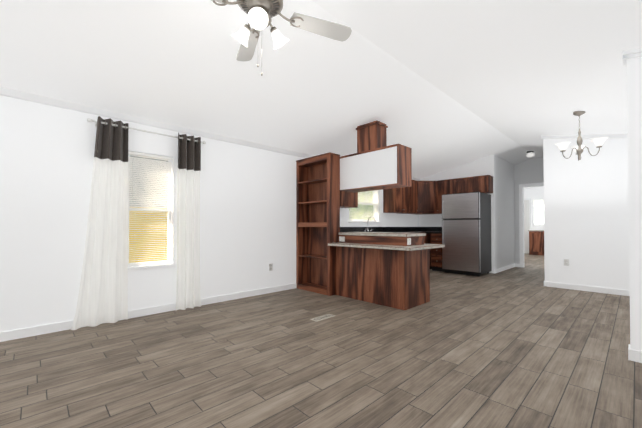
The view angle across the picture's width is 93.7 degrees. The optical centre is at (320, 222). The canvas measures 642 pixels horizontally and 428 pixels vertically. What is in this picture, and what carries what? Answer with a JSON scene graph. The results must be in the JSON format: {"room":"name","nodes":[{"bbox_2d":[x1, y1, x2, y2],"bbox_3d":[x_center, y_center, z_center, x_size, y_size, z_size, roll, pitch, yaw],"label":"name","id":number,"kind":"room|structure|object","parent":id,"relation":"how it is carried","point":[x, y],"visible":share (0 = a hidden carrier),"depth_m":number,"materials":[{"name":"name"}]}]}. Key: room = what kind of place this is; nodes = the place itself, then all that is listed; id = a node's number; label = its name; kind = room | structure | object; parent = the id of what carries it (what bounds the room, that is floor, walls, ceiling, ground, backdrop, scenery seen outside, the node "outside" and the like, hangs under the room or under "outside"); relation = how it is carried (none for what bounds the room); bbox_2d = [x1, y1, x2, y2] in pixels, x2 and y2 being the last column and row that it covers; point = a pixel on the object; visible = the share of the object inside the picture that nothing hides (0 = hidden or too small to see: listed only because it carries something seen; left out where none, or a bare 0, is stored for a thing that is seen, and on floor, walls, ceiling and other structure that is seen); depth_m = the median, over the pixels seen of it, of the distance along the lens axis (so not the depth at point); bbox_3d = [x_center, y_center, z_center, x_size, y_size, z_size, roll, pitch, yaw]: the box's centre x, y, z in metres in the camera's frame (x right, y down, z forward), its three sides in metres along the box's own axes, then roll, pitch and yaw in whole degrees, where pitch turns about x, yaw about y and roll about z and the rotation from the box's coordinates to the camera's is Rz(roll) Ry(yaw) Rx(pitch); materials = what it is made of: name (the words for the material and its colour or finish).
{"room":"living room","nodes":[
{"label":"living room","id":0,"kind":"room"},
{"bbox_2d":[0,95,418,331],"bbox_3d":[1.174,-0.018,6.693,16.840,2.290,0.120,1,-1,-44],"label":"wall","id":1,"kind":"structure","parent":0,"point":[247,215],"depth_m":3.15,"materials":[{"name":"white paint"}]},
{"bbox_2d":[87,118,205,143],"bbox_3d":[-1.978,-1.049,3.542,1.242,0.060,0.106,1,-1,-44],"label":"curtain rod","id":2,"kind":"object","parent":1,"relation":"attached to","point":[116,125],"visible":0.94,"depth_m":3.42,"materials":[{"name":"white plastic"}]},
{"bbox_2d":[71,116,127,329],"bbox_3d":[-2.304,-0.020,3.160,0.485,2.167,0.115,1,-1,-44],"label":"curtain","id":3,"kind":"object","parent":2,"relation":"hanging from","point":[103,293],"visible":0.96,"depth_m":3.20,"materials":[{"name":"white fabric"}]},
{"bbox_2d":[176,132,200,310],"bbox_3d":[-1.668,-0.012,3.768,0.305,2.167,0.111,1,-1,-44],"label":"curtain","id":4,"kind":"object","parent":2,"relation":"hanging from","point":[188,289],"visible":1,"depth_m":3.79,"materials":[{"name":"white fabric"}]},
{"bbox_2d":[0,87,419,180],"bbox_3d":[-1.083,-1.164,4.437,10.200,0.062,0.050,1,-1,-44],"label":"crown molding","id":5,"kind":"structure","parent":1,"relation":"attached to","point":[7,92],"depth_m":3.42,"materials":[{"name":"white wood"}]},
{"bbox_2d":[128,149,381,269],"bbox_3d":[-0.467,-0.132,5.108,4.925,1.382,0.150,1,-1,-44],"label":"window","id":6,"kind":"structure","parent":1,"relation":"in","point":[172,241],"depth_m":3.75,"materials":[{"name":"white plastic"}]},
{"bbox_2d":[128,151,172,265],"bbox_3d":[-2.038,-0.158,3.600,0.482,1.310,0.054,1,-1,-44],"label":"window blinds","id":7,"kind":"object","parent":6,"relation":"attached to","point":[140,197],"visible":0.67,"depth_m":3.60,"materials":[{"name":"white plastic"}]},
{"bbox_2d":[349,190,377,220],"bbox_3d":[0.914,-0.411,6.420,1.032,0.750,0.054,1,-1,-44],"label":"window blinds","id":8,"kind":"object","parent":6,"relation":"attached to","point":[372,210],"visible":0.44,"depth_m":6.50,"materials":[{"name":"white plastic"}]},
{"bbox_2d":[269,263,272,270],"bbox_3d":[-0.785,0.702,4.724,0.075,0.115,0.008,1,-1,-44],"label":"outlet","id":9,"kind":"object","parent":1,"relation":"attached to","point":[271,267],"visible":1,"depth_m":4.73,"materials":[{"name":"white plastic"}]},
{"bbox_2d":[340,191,357,207],"bbox_3d":[0.431,-0.661,5.683,0.480,0.750,0.319,1,-1,-44],"label":"upper cabinet","id":10,"kind":"object","parent":1,"relation":"attached to","point":[347,199],"depth_m":5.55,"materials":[{"name":"brown wood"}]},
{"bbox_2d":[384,186,411,213],"bbox_3d":[1.759,-0.619,6.949,0.650,0.800,0.319,1,-1,-44],"label":"upper cabinet","id":11,"kind":"object","parent":1,"relation":"attached to","point":[396,200],"depth_m":6.78,"materials":[{"name":"brown wood"}]},
{"bbox_2d":[412,180,419,214],"bbox_3d":[2.114,-0.615,7.288,0.330,0.800,0.319,1,-1,-44],"label":"upper cabinet","id":12,"kind":"object","parent":1,"relation":"attached to","point":[415,184],"depth_m":7.25,"materials":[{"name":"brown wood"}]},
{"bbox_2d":[420,181,435,214],"bbox_3d":[2.570,-0.612,7.518,0.644,0.800,0.616,1,-1,-44],"label":"upper cabinet","id":13,"kind":"object","parent":1,"relation":"attached to","point":[420,197],"depth_m":7.29,"materials":[{"name":"brown wood"}]},
{"bbox_2d":[0,253,641,427],"bbox_3d":[2.803,1.155,4.970,16.840,0.100,4.840,1,-1,-44],"label":"floor","id":14,"kind":"structure","parent":0,"point":[519,347],"depth_m":2.27,"materials":[{"name":"brown wood"}]},
{"bbox_2d":[296,152,339,295],"bbox_3d":[-0.063,0.028,4.865,0.232,2.152,0.808,1,-1,-44],"label":"bookcase","id":15,"kind":"object","parent":14,"relation":"on","point":[317,203],"visible":0.96,"depth_m":4.95,"materials":[{"name":"brown wood"}]},
{"bbox_2d":[310,314,334,321],"bbox_3d":[0.022,1.081,3.423,0.300,0.006,0.110,1,-1,-44],"label":"floor vent","id":16,"kind":"object","parent":14,"relation":"in","point":[320,318],"visible":1,"depth_m":3.42,"materials":[{"name":"beige metal"}]},
{"bbox_2d":[336,244,355,298],"bbox_3d":[0.605,0.725,4.651,0.650,0.752,0.430,1,-1,-44],"label":"base cabinet","id":17,"kind":"object","parent":14,"relation":"on","point":[345,253],"depth_m":4.42,"materials":[{"name":"brown wood"}]},
{"bbox_2d":[356,244,395,303],"bbox_3d":[0.888,0.721,4.354,0.650,0.752,0.390,1,-1,-44],"label":"base cabinet","id":18,"kind":"object","parent":14,"relation":"on","point":[367,255],"depth_m":4.12,"materials":[{"name":"brown wood"}]},
{"bbox_2d":[340,227,443,271],"bbox_3d":[1.500,0.607,6.246,3.926,1.030,0.956,1,-1,-44],"label":"base cabinet","id":19,"kind":"object","parent":14,"relation":"on","point":[433,235],"depth_m":6.99,"materials":[{"name":"brown wood"}]},
{"bbox_2d":[364,216,375,231],"bbox_3d":[1.046,0.036,6.261,0.232,0.325,0.222,1,-1,-44],"label":"faucet","id":20,"kind":"object","parent":19,"relation":"on","point":[367,225],"visible":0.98,"depth_m":6.30,"materials":[{"name":"silver metal"}]},
{"bbox_2d":[380,244,431,309],"bbox_3d":[1.148,0.717,4.082,0.650,0.752,0.362,1,-1,-44],"label":"base cabinet","id":21,"kind":"object","parent":14,"relation":"on","point":[390,269],"depth_m":3.87,"materials":[{"name":"brown wood"}]},
{"bbox_2d":[442,191,491,275],"bbox_3d":[3.213,0.246,6.674,0.811,1.762,0.782,1,-1,-44],"label":"fridge","id":22,"kind":"object","parent":14,"relation":"on","point":[466,231],"visible":0.94,"depth_m":6.41,"materials":[{"name":"silver metal"}]},
{"bbox_2d":[528,230,543,254],"bbox_3d":[8.128,0.733,10.962,0.570,0.900,0.850,1,-1,-44],"label":"bathroom vanity","id":23,"kind":"object","parent":14,"relation":"on","point":[536,242],"visible":0.56,"depth_m":10.90,"materials":[{"name":"brown wood"}]},
{"bbox_2d":[0,0,641,188],"bbox_3d":[2.803,-1.443,5.004,16.840,0.584,4.840,1,-1,-44],"label":"ceiling","id":24,"kind":"structure","parent":0,"point":[437,86],"depth_m":2.85,"materials":[{"name":"white paint"}]},
{"bbox_2d":[211,0,351,75],"bbox_3d":[-0.395,-1.313,1.951,0.990,0.728,0.990,0,-1,21],"label":"ceiling fan","id":25,"kind":"object","parent":24,"relation":"hanging from","point":[261,13],"visible":1,"depth_m":2.02,"materials":[{"name":"white metal"}]},
{"bbox_2d":[340,121,411,192],"bbox_3d":[0.770,-0.951,4.410,0.366,0.918,1.037,1,-1,-44],"label":"range hood","id":26,"kind":"object","parent":24,"relation":"hanging from","point":[375,162],"visible":1,"depth_m":4.22,"materials":[{"name":"brown wood"}]},
{"bbox_2d":[526,151,534,156],"bbox_3d":[4.741,-1.542,6.813,0.170,0.134,0.167,1,-1,-44],"label":"light","id":27,"kind":"object","parent":24,"relation":"attached to","point":[530,154],"visible":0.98,"depth_m":6.76,"materials":[{"name":"white glass"}]},
{"bbox_2d":[554,111,608,160],"bbox_3d":[3.343,-1.111,3.860,0.498,0.629,0.511,1,-1,-44],"label":"chandelier","id":28,"kind":"object","parent":24,"relation":"hanging from","point":[579,147],"visible":1,"depth_m":3.83,"materials":[{"name":"silver metal"}]},
{"bbox_2d":[419,154,496,272],"bbox_3d":[3.255,-0.194,7.354,0.120,2.660,1.800,1,-1,-44],"label":"wall","id":29,"kind":"structure","parent":0,"point":[486,165],"depth_m":6.92,"materials":[{"name":"white paint"}]},
{"bbox_2d":[436,179,451,213],"bbox_3d":[3.018,-0.615,7.283,0.319,0.800,0.338,1,-1,-44],"label":"upper cabinet","id":30,"kind":"object","parent":29,"relation":"attached to","point":[443,187],"depth_m":7.20,"materials":[{"name":"brown wood"}]},
{"bbox_2d":[452,177,467,193],"bbox_3d":[3.278,-0.831,7.013,0.319,0.375,0.412,1,-1,-44],"label":"upper cabinet","id":31,"kind":"object","parent":29,"relation":"attached to","point":[460,185],"depth_m":6.88,"materials":[{"name":"brown wood"}]},
{"bbox_2d":[468,175,492,193],"bbox_3d":[3.562,-0.835,6.716,0.319,0.375,0.410,1,-1,-44],"label":"upper cabinet","id":32,"kind":"object","parent":29,"relation":"attached to","point":[484,183],"depth_m":6.59,"materials":[{"name":"brown wood"}]},
{"bbox_2d":[496,156,514,268],"bbox_3d":[4.413,-0.183,7.298,1.480,2.636,0.120,1,-1,-44],"label":"wall","id":33,"kind":"structure","parent":0,"point":[500,170],"depth_m":7.22,"materials":[{"name":"white paint"}]},
{"bbox_2d":[0,264,641,362],"bbox_3d":[2.803,1.063,4.971,16.600,0.085,4.600,1,-1,-44],"label":"baseboard","id":34,"kind":"structure","parent":33,"relation":"attached to","point":[635,355],"depth_m":3.71,"materials":[{"name":"white wood"}]},
{"bbox_2d":[514,157,543,263],"bbox_3d":[5.379,-0.243,7.446,0.120,2.760,4.600,1,-1,-44],"label":"wall","id":35,"kind":"structure","parent":0,"point":[529,171],"depth_m":7.66,"materials":[{"name":"white paint"}]},
{"bbox_2d":[519,182,543,266],"bbox_3d":[5.433,0.081,7.376,0.132,2.110,0.950,1,-1,-44],"label":"door frame","id":36,"kind":"structure","parent":35,"relation":"attached to","point":[521,214],"depth_m":7.64,"materials":[{"name":"white wood"}]},
{"bbox_2d":[524,186,543,229],"bbox_3d":[8.852,-0.200,10.759,0.120,2.760,4.600,1,-1,-44],"label":"wall","id":37,"kind":"structure","parent":0,"point":[535,193],"depth_m":11.43,"materials":[{"name":"white paint"}]},
{"bbox_2d":[524,198,531,253],"bbox_3d":[7.812,0.132,11.670,0.060,2.120,0.600,1,-1,-44],"label":"door","id":38,"kind":"structure","parent":37,"relation":"in","point":[527,214],"depth_m":11.53,"materials":[{"name":"white wood"}]},
{"bbox_2d":[533,199,543,225],"bbox_3d":[8.318,-0.374,11.185,0.060,0.980,0.750,1,-1,-44],"label":"window","id":39,"kind":"structure","parent":37,"relation":"in","point":[538,212],"depth_m":11.32,"materials":[{"name":"white glass"}]},
{"bbox_2d":[543,139,554,281],"bbox_3d":[4.848,-0.205,6.082,2.530,2.648,0.120,1,-1,-44],"label":"wall","id":40,"kind":"structure","parent":0,"point":[548,144],"depth_m":5.20,"materials":[{"name":"white paint"}]},
{"bbox_2d":[555,138,629,289],"bbox_3d":[4.587,-0.224,4.610,0.120,2.648,1.590,1,-1,-44],"label":"wall","id":41,"kind":"structure","parent":0,"point":[586,219],"depth_m":4.79,"materials":[{"name":"white paint"}]},
{"bbox_2d":[564,259,568,265],"bbox_3d":[4.095,0.666,5.020,0.008,0.115,0.075,1,-1,-44],"label":"outlet","id":42,"kind":"object","parent":41,"relation":"attached to","point":[566,262],"visible":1,"depth_m":5.02,"materials":[{"name":"white plastic"}]},
{"bbox_2d":[541,134,627,139],"bbox_3d":[4.457,-1.329,4.667,0.070,0.409,1.692,1,-1,-44],"label":"crown molding","id":43,"kind":"structure","parent":41,"relation":"attached to","point":[588,135],"depth_m":4.85,"materials":[{"name":"white wood"}]},
{"bbox_2d":[627,57,641,350],"bbox_3d":[2.684,-0.149,2.157,0.120,2.434,0.670,1,-1,-44],"label":"wall","id":44,"kind":"structure","parent":0,"point":[634,97],"depth_m":2.33,"materials":[{"name":"white paint"}]},
{"bbox_2d":[622,48,641,65],"bbox_3d":[2.594,-1.254,2.149,0.060,0.195,0.622,1,-1,-44],"label":"crown molding","id":45,"kind":"structure","parent":44,"relation":"attached to","point":[626,55],"depth_m":2.33,"materials":[{"name":"white wood"}]},
{"label":"outside","id":46,"kind":"structure","parent":0,"visible":0},
{"bbox_2d":[129,156,371,262],"bbox_3d":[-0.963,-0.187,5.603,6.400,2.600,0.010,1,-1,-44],"label":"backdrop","id":47,"kind":"structure","parent":46,"point":[362,213],"depth_m":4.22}
]}

